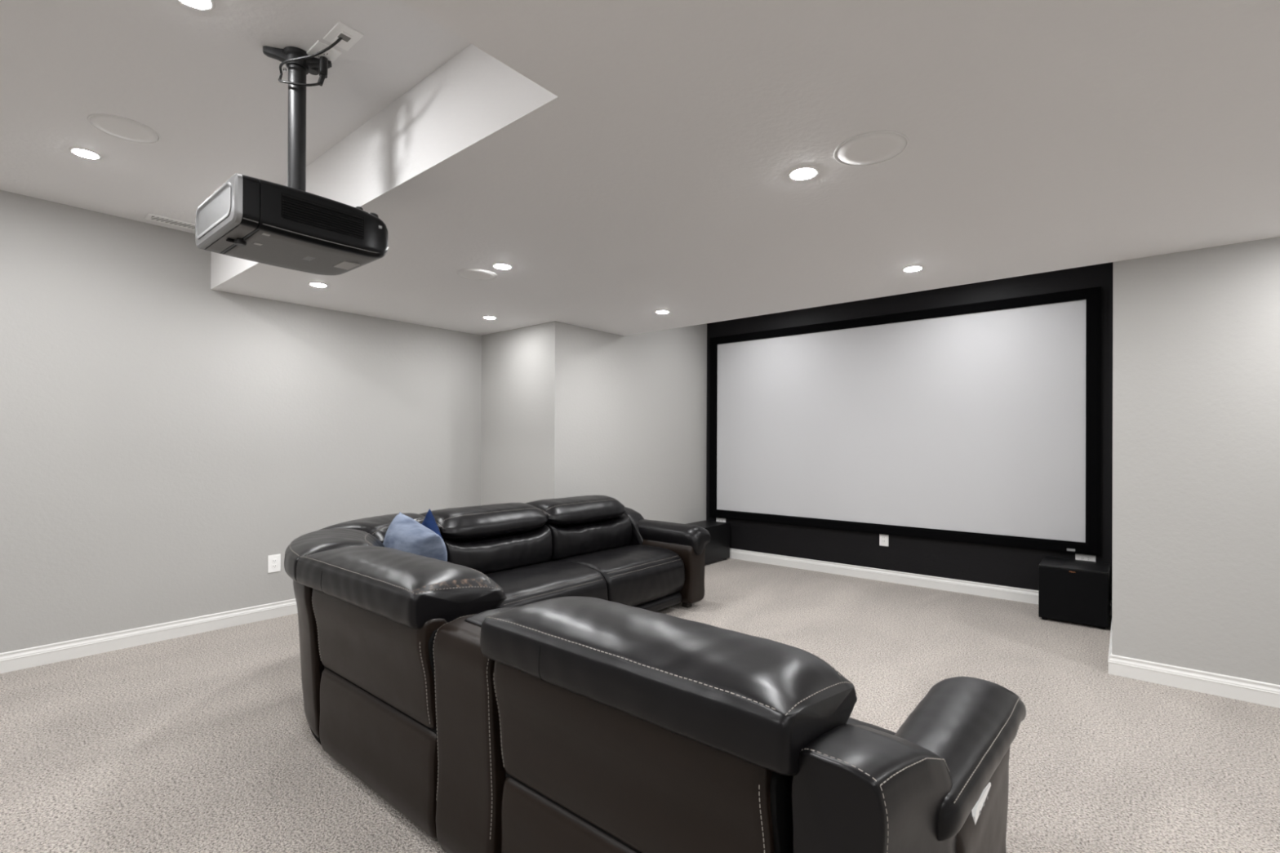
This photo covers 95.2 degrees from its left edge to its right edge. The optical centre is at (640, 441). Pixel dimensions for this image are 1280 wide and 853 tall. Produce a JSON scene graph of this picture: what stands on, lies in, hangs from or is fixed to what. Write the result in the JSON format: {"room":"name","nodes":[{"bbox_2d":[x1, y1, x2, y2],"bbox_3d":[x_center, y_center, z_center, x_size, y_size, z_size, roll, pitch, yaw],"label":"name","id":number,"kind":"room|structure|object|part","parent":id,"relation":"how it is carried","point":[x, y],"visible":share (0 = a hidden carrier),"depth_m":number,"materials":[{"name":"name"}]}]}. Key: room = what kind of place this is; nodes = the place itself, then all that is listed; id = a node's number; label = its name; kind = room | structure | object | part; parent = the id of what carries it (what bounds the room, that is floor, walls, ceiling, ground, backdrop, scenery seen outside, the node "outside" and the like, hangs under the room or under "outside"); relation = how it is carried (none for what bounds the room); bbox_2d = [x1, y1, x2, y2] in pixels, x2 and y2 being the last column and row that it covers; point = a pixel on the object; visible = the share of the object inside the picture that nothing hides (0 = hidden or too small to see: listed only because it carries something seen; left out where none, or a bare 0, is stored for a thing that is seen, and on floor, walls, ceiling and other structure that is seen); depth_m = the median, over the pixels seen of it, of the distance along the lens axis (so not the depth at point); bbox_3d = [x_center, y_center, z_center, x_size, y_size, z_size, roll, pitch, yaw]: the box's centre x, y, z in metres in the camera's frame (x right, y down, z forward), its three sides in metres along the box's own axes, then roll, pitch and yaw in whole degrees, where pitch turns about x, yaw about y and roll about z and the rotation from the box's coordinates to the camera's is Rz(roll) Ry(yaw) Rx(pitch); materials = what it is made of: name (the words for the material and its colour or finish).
{"room":"home theater","nodes":[
{"label":"home theater","id":0,"kind":"room"},
{"bbox_2d":[0,190,481,653],"bbox_3d":[-3.514,-0.115,3.418,0.120,2.813,5.993,0,0,40],"label":"wall","id":1,"kind":"structure","parent":0,"point":[165,435],"depth_m":3.86,"materials":[{"name":"grey paint"}]},
{"bbox_2d":[0,598,297,673],"bbox_3d":[-3.428,1.238,3.418,0.018,0.110,5.873,0,0,40],"label":"baseboard","id":2,"kind":"structure","parent":1,"relation":"attached to","point":[17,660],"depth_m":3.70,"materials":[{"name":"white paint"}]},
{"bbox_2d":[267,554,280,573],"bbox_3d":[-2.697,0.899,4.301,0.008,0.127,0.083,0,0,40],"label":"wall outlet","id":3,"kind":"object","parent":1,"relation":"attached to","point":[273,561],"visible":1,"depth_m":4.30,"materials":[{"name":"white plastic"}]},
{"bbox_2d":[0,0,1111,323],"bbox_3d":[0.068,-1.449,2.052,7.128,0.120,8.227,0,0,40],"label":"ceiling","id":4,"kind":"structure","parent":0,"point":[205,82],"depth_m":2.31,"materials":[{"name":"white paint"}]},
{"bbox_2d":[68,147,102,159],"bbox_3d":[-2.697,-1.396,2.838,0.118,0.006,0.118,0,0,40],"label":"recessed light","id":5,"kind":"object","parent":4,"relation":"in","point":[82,153],"visible":1,"depth_m":2.83,"materials":[{"name":"white"}]},
{"bbox_2d":[72,149,98,158],"bbox_3d":[-2.697,-1.396,2.838,0.092,0.005,0.092,0,0,40],"label":"diffuser","id":6,"kind":"object","parent":5,"relation":"attached to","point":[85,153],"depth_m":2.83,"materials":[{"name":"white plastic"}]},
{"bbox_2d":[87,113,160,143],"bbox_3d":[-2.306,-1.395,2.613,0.246,0.004,0.246,0,0,40],"label":"ceiling speaker","id":7,"kind":"object","parent":4,"relation":"attached to","point":[117,126],"visible":1,"depth_m":2.60,"materials":[{"name":"white plastic"}]},
{"bbox_2d":[144,213,195,231],"bbox_3d":[-2.944,-1.394,3.749,0.124,0.008,0.350,0,0,40],"label":"ceiling vent","id":8,"kind":"object","parent":4,"relation":"in","point":[153,217],"visible":0.64,"depth_m":3.70,"materials":[{"name":"white plastic"}]},
{"bbox_2d":[177,0,215,11],"bbox_3d":[-1.408,-1.393,1.833,0.118,0.006,0.118,0,0,40],"label":"recessed light","id":9,"kind":"object","parent":4,"relation":"in","point":[200,5],"visible":1,"depth_m":1.86,"materials":[{"name":"white"}]},
{"bbox_2d":[180,0,209,8],"bbox_3d":[-1.408,-1.392,1.833,0.092,0.005,0.092,0,0,40],"label":"diffuser","id":10,"kind":"object","parent":9,"relation":"attached to","point":[190,3],"depth_m":1.85,"materials":[{"name":"white plastic"}]},
{"bbox_2d":[262,45,331,191],"bbox_3d":[-1.248,-1.108,2.091,0.312,0.572,0.230,0,0,40],"label":"mount","id":11,"kind":"object","parent":4,"relation":"attached to","point":[298,70],"visible":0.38,"depth_m":2.08,"materials":[{"name":"black metal"}]},
{"bbox_3d":[-1.286,-1.372,2.086,0.105,0.044,0.040,0,0,-20],"label":"ceiling arm","id":12,"kind":"part","parent":11,"relation":"part of","materials":[{"name":"black metal"}]},
{"bbox_2d":[195,173,387,275],"bbox_3d":[-1.227,-0.744,2.082,0.440,0.202,0.498,0,0,40],"label":"projector","id":13,"kind":"object","parent":11,"relation":"hanging from","point":[248,218],"visible":1,"depth_m":1.95,"materials":[{"name":"black plastic"}]},
{"bbox_3d":[-1.392,-0.745,1.899,0.381,0.106,0.004,0,0,40],"label":"inset panel","id":14,"kind":"part","parent":13,"relation":"part of","materials":[{"name":"silver metal"}]},
{"bbox_3d":[-1.380,-0.741,1.903,0.435,0.148,0.020,0,0,40],"label":"silver panel","id":15,"kind":"part","parent":13,"relation":"part of","materials":[{"name":"grey metal"}]},
{"bbox_2d":[280,192,364,239],"bbox_3d":[-1.057,-0.750,1.953,0.005,0.078,0.262,0,0,40],"label":"vent","id":16,"kind":"object","parent":13,"relation":"attached to","point":[299,210],"depth_m":1.94,"materials":[{"name":"black plastic"}]},
{"bbox_3d":[-1.203,-1.375,2.145,0.042,0.038,0.042,0,0,40],"label":"anchor knob","id":17,"kind":"part","parent":11,"relation":"part of","materials":[{"name":"black metal"}]},
{"bbox_3d":[-1.185,-1.371,2.122,0.109,0.044,0.040,0,0,-19],"label":"ceiling arm","id":18,"kind":"part","parent":11,"relation":"part of","materials":[{"name":"black metal"}]},
{"bbox_2d":[306,40,342,62],"bbox_3d":[-1.141,-1.390,2.097,0.127,0.008,0.083,0,0,40],"label":"outlet","id":19,"kind":"object","parent":4,"relation":"attached to","point":[332,54],"visible":0.6,"depth_m":2.08,"materials":[{"name":"white plastic"}]},
{"bbox_2d":[320,48,331,57],"bbox_3d":[-1.126,-1.387,2.085,0.027,0.002,0.033,0,0,40],"label":"receptacle","id":20,"kind":"object","parent":19,"relation":"attached to","point":[327,54],"depth_m":2.09,"materials":[{"name":"grey plastic"}]},
{"bbox_2d":[323,21,363,51],"bbox_3d":[-1.021,-1.389,2.007,0.127,0.010,0.083,0,0,40],"label":"cable plate","id":21,"kind":"object","parent":4,"relation":"attached to","point":[350,36],"visible":0.97,"depth_m":2.00,"materials":[{"name":"white plastic"}]},
{"bbox_2d":[278,37,342,86],"bbox_3d":[-1.153,-1.326,2.069,0.291,0.136,0.092,0,0,12],"label":"cable","id":22,"kind":"object","parent":21,"relation":"hanging from","point":[323,61],"visible":1,"depth_m":2.07,"materials":[{"name":"black plastic"}]},
{"bbox_2d":[480,321,706,524],"bbox_3d":[-0.397,-0.096,6.332,1.180,2.813,2.474,0,0,40],"label":"wall","id":23,"kind":"structure","parent":0,"point":[568,410],"depth_m":5.55,"materials":[{"name":"grey paint"}]},
{"bbox_2d":[0,558,1279,852],"bbox_3d":[0.056,1.379,2.046,7.368,0.150,8.467,0,0,40],"label":"floor","id":24,"kind":"structure","parent":0,"point":[205,742],"depth_m":2.58,"materials":[{"name":"carpet"}]},
{"bbox_2d":[284,494,1026,852],"bbox_3d":[0.107,0.878,3.088,3.364,0.869,3.029,0,0,40],"label":"sectional sofa","id":25,"kind":"object","parent":24,"relation":"on","point":[526,690],"visible":0.94,"depth_m":1.49,"materials":[{"name":"black leather"}]},
{"bbox_3d":[-1.512,0.910,2.718,0.180,0.709,0.706,0,0,-27],"label":"panel","id":26,"kind":"part","parent":25,"relation":"part of","materials":[{"name":"leather"}]},
{"bbox_2d":[284,528,384,582],"bbox_3d":[-1.433,0.540,2.767,0.430,0.207,0.717,0,0,-26],"label":"cushion","id":27,"kind":"object","parent":25,"relation":"on","point":[309,544],"depth_m":2.61,"materials":[{"name":"leather"}]},
{"bbox_3d":[-0.962,1.097,2.143,0.856,0.342,0.083,0,0,40],"label":"panel","id":28,"kind":"part","parent":25,"relation":"part of","materials":[{"name":"leather"}]},
{"bbox_3d":[-0.973,0.739,2.128,0.845,0.366,0.112,0,0,40],"label":"panel","id":29,"kind":"part","parent":25,"relation":"part of","materials":[{"name":"leather"}]},
{"bbox_2d":[318,512,440,543],"bbox_3d":[-1.478,0.542,3.373,0.434,0.207,0.780,0,0,17],"label":"cushion","id":30,"kind":"object","parent":25,"relation":"on","point":[378,526],"depth_m":3.16,"materials":[{"name":"leather"}]},
{"bbox_2d":[296,545,506,629],"bbox_3d":[-0.931,0.542,2.252,0.928,0.207,0.411,0,0,40],"label":"cushion","id":31,"kind":"object","parent":25,"relation":"on","point":[367,587],"depth_m":2.03,"materials":[{"name":"leather"}]},
{"bbox_2d":[382,511,447,561],"bbox_3d":[-1.208,0.614,3.091,0.550,0.442,0.324,0,0,40],"label":"throw pillow","id":32,"kind":"object","parent":25,"relation":"on","point":[404,533],"visible":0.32,"depth_m":2.96,"materials":[{"name":"blue fabric"}]},
{"bbox_2d":[422,508,442,538],"bbox_3d":[-1.228,0.594,3.394,0.400,0.403,0.115,0,0,40],"label":"throw pillow","id":33,"kind":"object","parent":25,"relation":"on","point":[429,522],"visible":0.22,"depth_m":3.36,"materials":[{"name":"blue fabric"}]},
{"bbox_2d":[419,502,547,540],"bbox_3d":[-1.058,0.544,3.994,0.412,0.208,0.857,0,0,40],"label":"cushion","id":34,"kind":"object","parent":25,"relation":"on","point":[507,521],"depth_m":3.87,"materials":[{"name":"leather"}]},
{"bbox_3d":[-0.306,0.602,1.986,0.200,0.108,0.555,0,0,40],"label":"console lid","id":35,"kind":"part","parent":25,"relation":"part of","materials":[{"name":"leather"}]},
{"bbox_2d":[442,524,552,573],"bbox_3d":[-1.002,0.742,3.946,0.343,0.288,0.845,0,0,40],"label":"lumbar cushion","id":36,"kind":"object","parent":25,"relation":"on","point":[493,551],"depth_m":3.84,"materials":[{"name":"leather"}]},
{"bbox_2d":[484,560,608,608],"bbox_3d":[-0.715,1.000,3.706,0.643,0.347,0.849,0,0,40],"label":"seat cushion","id":37,"kind":"object","parent":25,"relation":"on","point":[522,583],"depth_m":3.65,"materials":[{"name":"leather"}]},
{"bbox_3d":[-0.046,1.100,1.379,0.831,0.342,0.083,0,0,40],"label":"panel","id":38,"kind":"part","parent":25,"relation":"part of","materials":[{"name":"leather"}]},
{"bbox_2d":[524,494,625,525],"bbox_3d":[-0.513,0.548,4.649,0.411,0.207,0.848,0,0,40],"label":"cushion","id":39,"kind":"object","parent":25,"relation":"on","point":[594,509],"depth_m":4.51,"materials":[{"name":"leather"}]},
{"bbox_2d":[544,514,631,560],"bbox_3d":[-0.450,0.746,4.609,0.341,0.289,0.856,0,0,40],"label":"lumbar cushion","id":40,"kind":"object","parent":25,"relation":"on","point":[575,537],"depth_m":4.46,"materials":[{"name":"leather"}]},
{"bbox_2d":[551,544,684,606],"bbox_3d":[-0.163,1.004,4.368,0.642,0.348,0.860,0,0,40],"label":"seat cushion","id":41,"kind":"object","parent":25,"relation":"on","point":[633,575],"depth_m":4.22,"materials":[{"name":"leather"}]},
{"bbox_3d":[-0.084,0.918,5.027,0.492,0.732,0.258,0,0,40],"label":"arm","id":42,"kind":"part","parent":25,"relation":"part of","materials":[{"name":"leather"}]},
{"bbox_3d":[-0.057,0.741,1.365,0.820,0.366,0.112,0,0,40],"label":"panel","id":43,"kind":"part","parent":25,"relation":"part of","materials":[{"name":"leather"}]},
{"bbox_2d":[480,595,857,775],"bbox_3d":[0.035,0.544,1.446,0.901,0.206,0.411,0,0,40],"label":"cushion","id":44,"kind":"object","parent":25,"relation":"on","point":[697,698],"depth_m":1.23,"materials":[{"name":"leather"}]},
{"bbox_3d":[0.213,1.016,4.777,0.625,0.499,0.225,0,0,40],"label":"arm","id":45,"kind":"part","parent":25,"relation":"part of","materials":[{"name":"leather"}]},
{"bbox_2d":[846,716,895,735],"bbox_3d":[0.307,1.001,1.803,0.840,0.347,0.643,0,0,40],"label":"seat cushion","id":46,"kind":"object","parent":25,"relation":"on","point":[851,721],"depth_m":1.74,"materials":[{"name":"leather"}]},
{"bbox_3d":[0.505,0.913,1.168,0.258,0.732,0.492,0,0,40],"label":"arm","id":47,"kind":"part","parent":25,"relation":"part of","materials":[{"name":"leather"}]},
{"bbox_3d":[0.775,0.825,1.332,0.014,0.062,0.195,0,0,40],"label":"power panel","id":48,"kind":"part","parent":25,"relation":"part of","materials":[{"name":"white plastic"}]},
{"bbox_3d":[0.752,1.012,1.467,0.225,0.499,0.625,0,0,40],"label":"arm","id":49,"kind":"part","parent":25,"relation":"part of","materials":[{"name":"leather"}]},
{"bbox_2d":[686,520,729,565],"bbox_3d":[0.707,1.113,6.442,0.333,0.405,0.517,0,0,40],"label":"subwoofer","id":50,"kind":"object","parent":24,"relation":"on","point":[718,547],"visible":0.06,"depth_m":6.37,"materials":[{"name":"black wood"}]},
{"bbox_2d":[1038,556,1110,629],"bbox_3d":[3.245,1.120,4.366,0.406,0.405,0.437,0,0,40],"label":"subwoofer","id":51,"kind":"object","parent":24,"relation":"on","point":[1070,590],"visible":1,"depth_m":4.21,"materials":[{"name":"black wood"}]},
{"bbox_2d":[210,0,1279,336],"bbox_3d":[-0.401,-1.214,1.489,7.128,0.356,6.764,0,0,40],"label":"ceiling","id":52,"kind":"structure","parent":0,"point":[628,161],"depth_m":2.15,"materials":[{"name":"white paint"}]},
{"bbox_2d":[307,282,328,287],"bbox_3d":[-2.138,-1.036,3.875,0.118,0.006,0.118,0,0,40],"label":"recessed light","id":53,"kind":"object","parent":52,"relation":"in","point":[313,284],"visible":1,"depth_m":3.86,"materials":[{"name":"white"}]},
{"bbox_2d":[310,283,326,287],"bbox_3d":[-2.138,-1.036,3.875,0.092,0.005,0.092,0,0,40],"label":"diffuser","id":54,"kind":"object","parent":53,"relation":"attached to","point":[317,285],"depth_m":3.87,"materials":[{"name":"white plastic"}]},
{"bbox_2d":[456,268,497,280],"bbox_3d":[-1.014,-1.032,3.623,0.246,0.004,0.246,0,0,40],"label":"ceiling speaker","id":55,"kind":"object","parent":52,"relation":"attached to","point":[468,273],"visible":1,"depth_m":3.61,"materials":[{"name":"white plastic"}]},
{"bbox_2d":[482,315,497,319],"bbox_3d":[-1.260,-1.030,4.876,0.118,0.006,0.118,0,0,40],"label":"recessed light","id":56,"kind":"object","parent":52,"relation":"in","point":[485,317],"visible":1,"depth_m":4.86,"materials":[{"name":"white"}]},
{"bbox_2d":[484,316,495,319],"bbox_3d":[-1.260,-1.030,4.876,0.092,0.005,0.092,0,0,40],"label":"diffuser","id":57,"kind":"object","parent":56,"relation":"attached to","point":[486,317],"depth_m":4.86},
{"bbox_2d":[492,263,512,269],"bbox_3d":[-0.817,-1.031,3.452,0.118,0.006,0.118,0,0,40],"label":"recessed light","id":58,"kind":"object","parent":52,"relation":"in","point":[499,266],"visible":1,"depth_m":3.44,"materials":[{"name":"white"}]},
{"bbox_2d":[494,264,510,269],"bbox_3d":[-0.817,-1.031,3.452,0.092,0.005,0.092,0,0,40],"label":"diffuser","id":59,"kind":"object","parent":58,"relation":"attached to","point":[496,266],"depth_m":3.44,"materials":[{"name":"white plastic"}]},
{"bbox_2d":[654,310,670,314],"bbox_3d":[0.174,-1.025,4.639,0.118,0.006,0.118,0,0,40],"label":"recessed light","id":60,"kind":"object","parent":52,"relation":"in","point":[660,312],"visible":1,"depth_m":4.62,"materials":[{"name":"white"}]},
{"bbox_2d":[656,311,668,313],"bbox_3d":[0.174,-1.024,4.639,0.092,0.005,0.092,0,0,40],"label":"diffuser","id":61,"kind":"object","parent":60,"relation":"attached to","point":[657,312],"depth_m":4.62,"materials":[{"name":"white plastic"}]},
{"bbox_2d":[787,166,819,181],"bbox_3d":[0.626,-1.028,2.247,0.118,0.006,0.118,0,0,40],"label":"recessed light","id":62,"kind":"object","parent":52,"relation":"in","point":[803,173],"visible":1,"depth_m":2.24,"materials":[{"name":"white"}]},
{"bbox_2d":[791,168,815,179],"bbox_3d":[0.626,-1.027,2.247,0.092,0.005,0.092,0,0,40],"label":"diffuser","id":63,"kind":"object","parent":62,"relation":"attached to","point":[796,174],"depth_m":2.24,"materials":[{"name":"white plastic"}]},
{"bbox_2d":[833,130,908,166],"bbox_3d":[0.810,-1.028,2.058,0.246,0.004,0.246,0,0,40],"label":"ceiling speaker","id":64,"kind":"object","parent":52,"relation":"attached to","point":[872,148],"visible":1,"depth_m":2.05,"materials":[{"name":"white"}]},
{"bbox_2d":[902,266,924,271],"bbox_3d":[1.615,-1.021,3.465,0.118,0.006,0.118,0,0,40],"label":"recessed light","id":65,"kind":"object","parent":52,"relation":"in","point":[912,268],"visible":1,"depth_m":3.45,"materials":[{"name":"white"}]},
{"bbox_2d":[904,266,921,271],"bbox_3d":[1.615,-1.021,3.465,0.092,0.005,0.092,0,0,40],"label":"diffuser","id":66,"kind":"object","parent":65,"relation":"attached to","point":[908,268],"depth_m":3.45,"materials":[{"name":"white plastic"}]},
{"bbox_2d":[706,262,1112,600],"bbox_3d":[2.233,-0.086,5.672,3.705,2.813,0.120,0,0,40],"label":"wall","id":67,"kind":"structure","parent":0,"point":[1010,566],"depth_m":5.26,"materials":[{"name":"black paint"}]},
{"bbox_2d":[715,517,725,522],"bbox_3d":[0.920,0.907,6.678,0.127,0.083,0.008,0,0,40],"label":"wall outlet","id":68,"kind":"object","parent":67,"relation":"attached to","point":[717,519],"visible":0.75,"depth_m":6.67,"materials":[{"name":"white plastic"}]},
{"bbox_2d":[879,533,888,546],"bbox_3d":[2.303,0.926,5.525,0.083,0.127,0.008,0,0,40],"label":"wall outlet","id":69,"kind":"object","parent":67,"relation":"attached to","point":[883,539],"visible":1,"depth_m":5.52,"materials":[{"name":"white plastic"}]},
{"bbox_2d":[881,535,885,542],"bbox_3d":[2.302,0.926,5.523,0.033,0.066,0.003,0,0,40],"label":"receptacle","id":70,"kind":"object","parent":69,"relation":"attached to","point":[883,537],"depth_m":5.52,"materials":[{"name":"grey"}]},
{"bbox_2d":[709,286,1101,555],"bbox_3d":[2.170,-0.158,5.615,3.546,2.064,0.048,0,0,40],"label":"projection screen","id":71,"kind":"object","parent":67,"relation":"attached to","point":[980,423],"visible":1,"depth_m":5.28,"materials":[{"name":"white fabric"}]},
{"bbox_2d":[728,548,1111,615],"bbox_3d":[2.183,1.266,5.617,3.705,0.110,0.018,0,0,40],"label":"baseboard","id":72,"kind":"structure","parent":67,"relation":"attached to","point":[1012,593],"depth_m":5.44,"materials":[{"name":"white paint"}]},
{"bbox_2d":[1075,553,1095,561],"bbox_3d":[3.470,0.912,4.553,0.127,0.083,0.008,0,0,40],"label":"wall outlet","id":73,"kind":"object","parent":67,"relation":"attached to","point":[1077,557],"visible":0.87,"depth_m":4.55,"materials":[{"name":"white plastic"}]},
{"bbox_2d":[1111,236,1279,684],"bbox_3d":[4.142,-0.083,3.130,2.483,2.813,1.583,0,0,40],"label":"wall","id":74,"kind":"structure","parent":0,"point":[1196,565],"depth_m":3.08,"materials":[{"name":"grey paint"}]},
{"bbox_2d":[1107,622,1111,661],"bbox_3d":[3.132,1.266,3.875,0.018,0.110,1.480,0,0,40],"label":"jamb","id":75,"kind":"object","parent":74,"relation":"attached to","point":[1110,641],"visible":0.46,"depth_m":3.51,"materials":[{"name":"white paint"}]},
{"bbox_2d":[1107,654,1279,708],"bbox_3d":[3.571,1.266,2.556,2.380,0.110,0.018,0,0,40],"label":"baseboard","id":76,"kind":"structure","parent":74,"relation":"attached to","point":[1216,684],"depth_m":3.08,"materials":[{"name":"white paint"}]}
]}

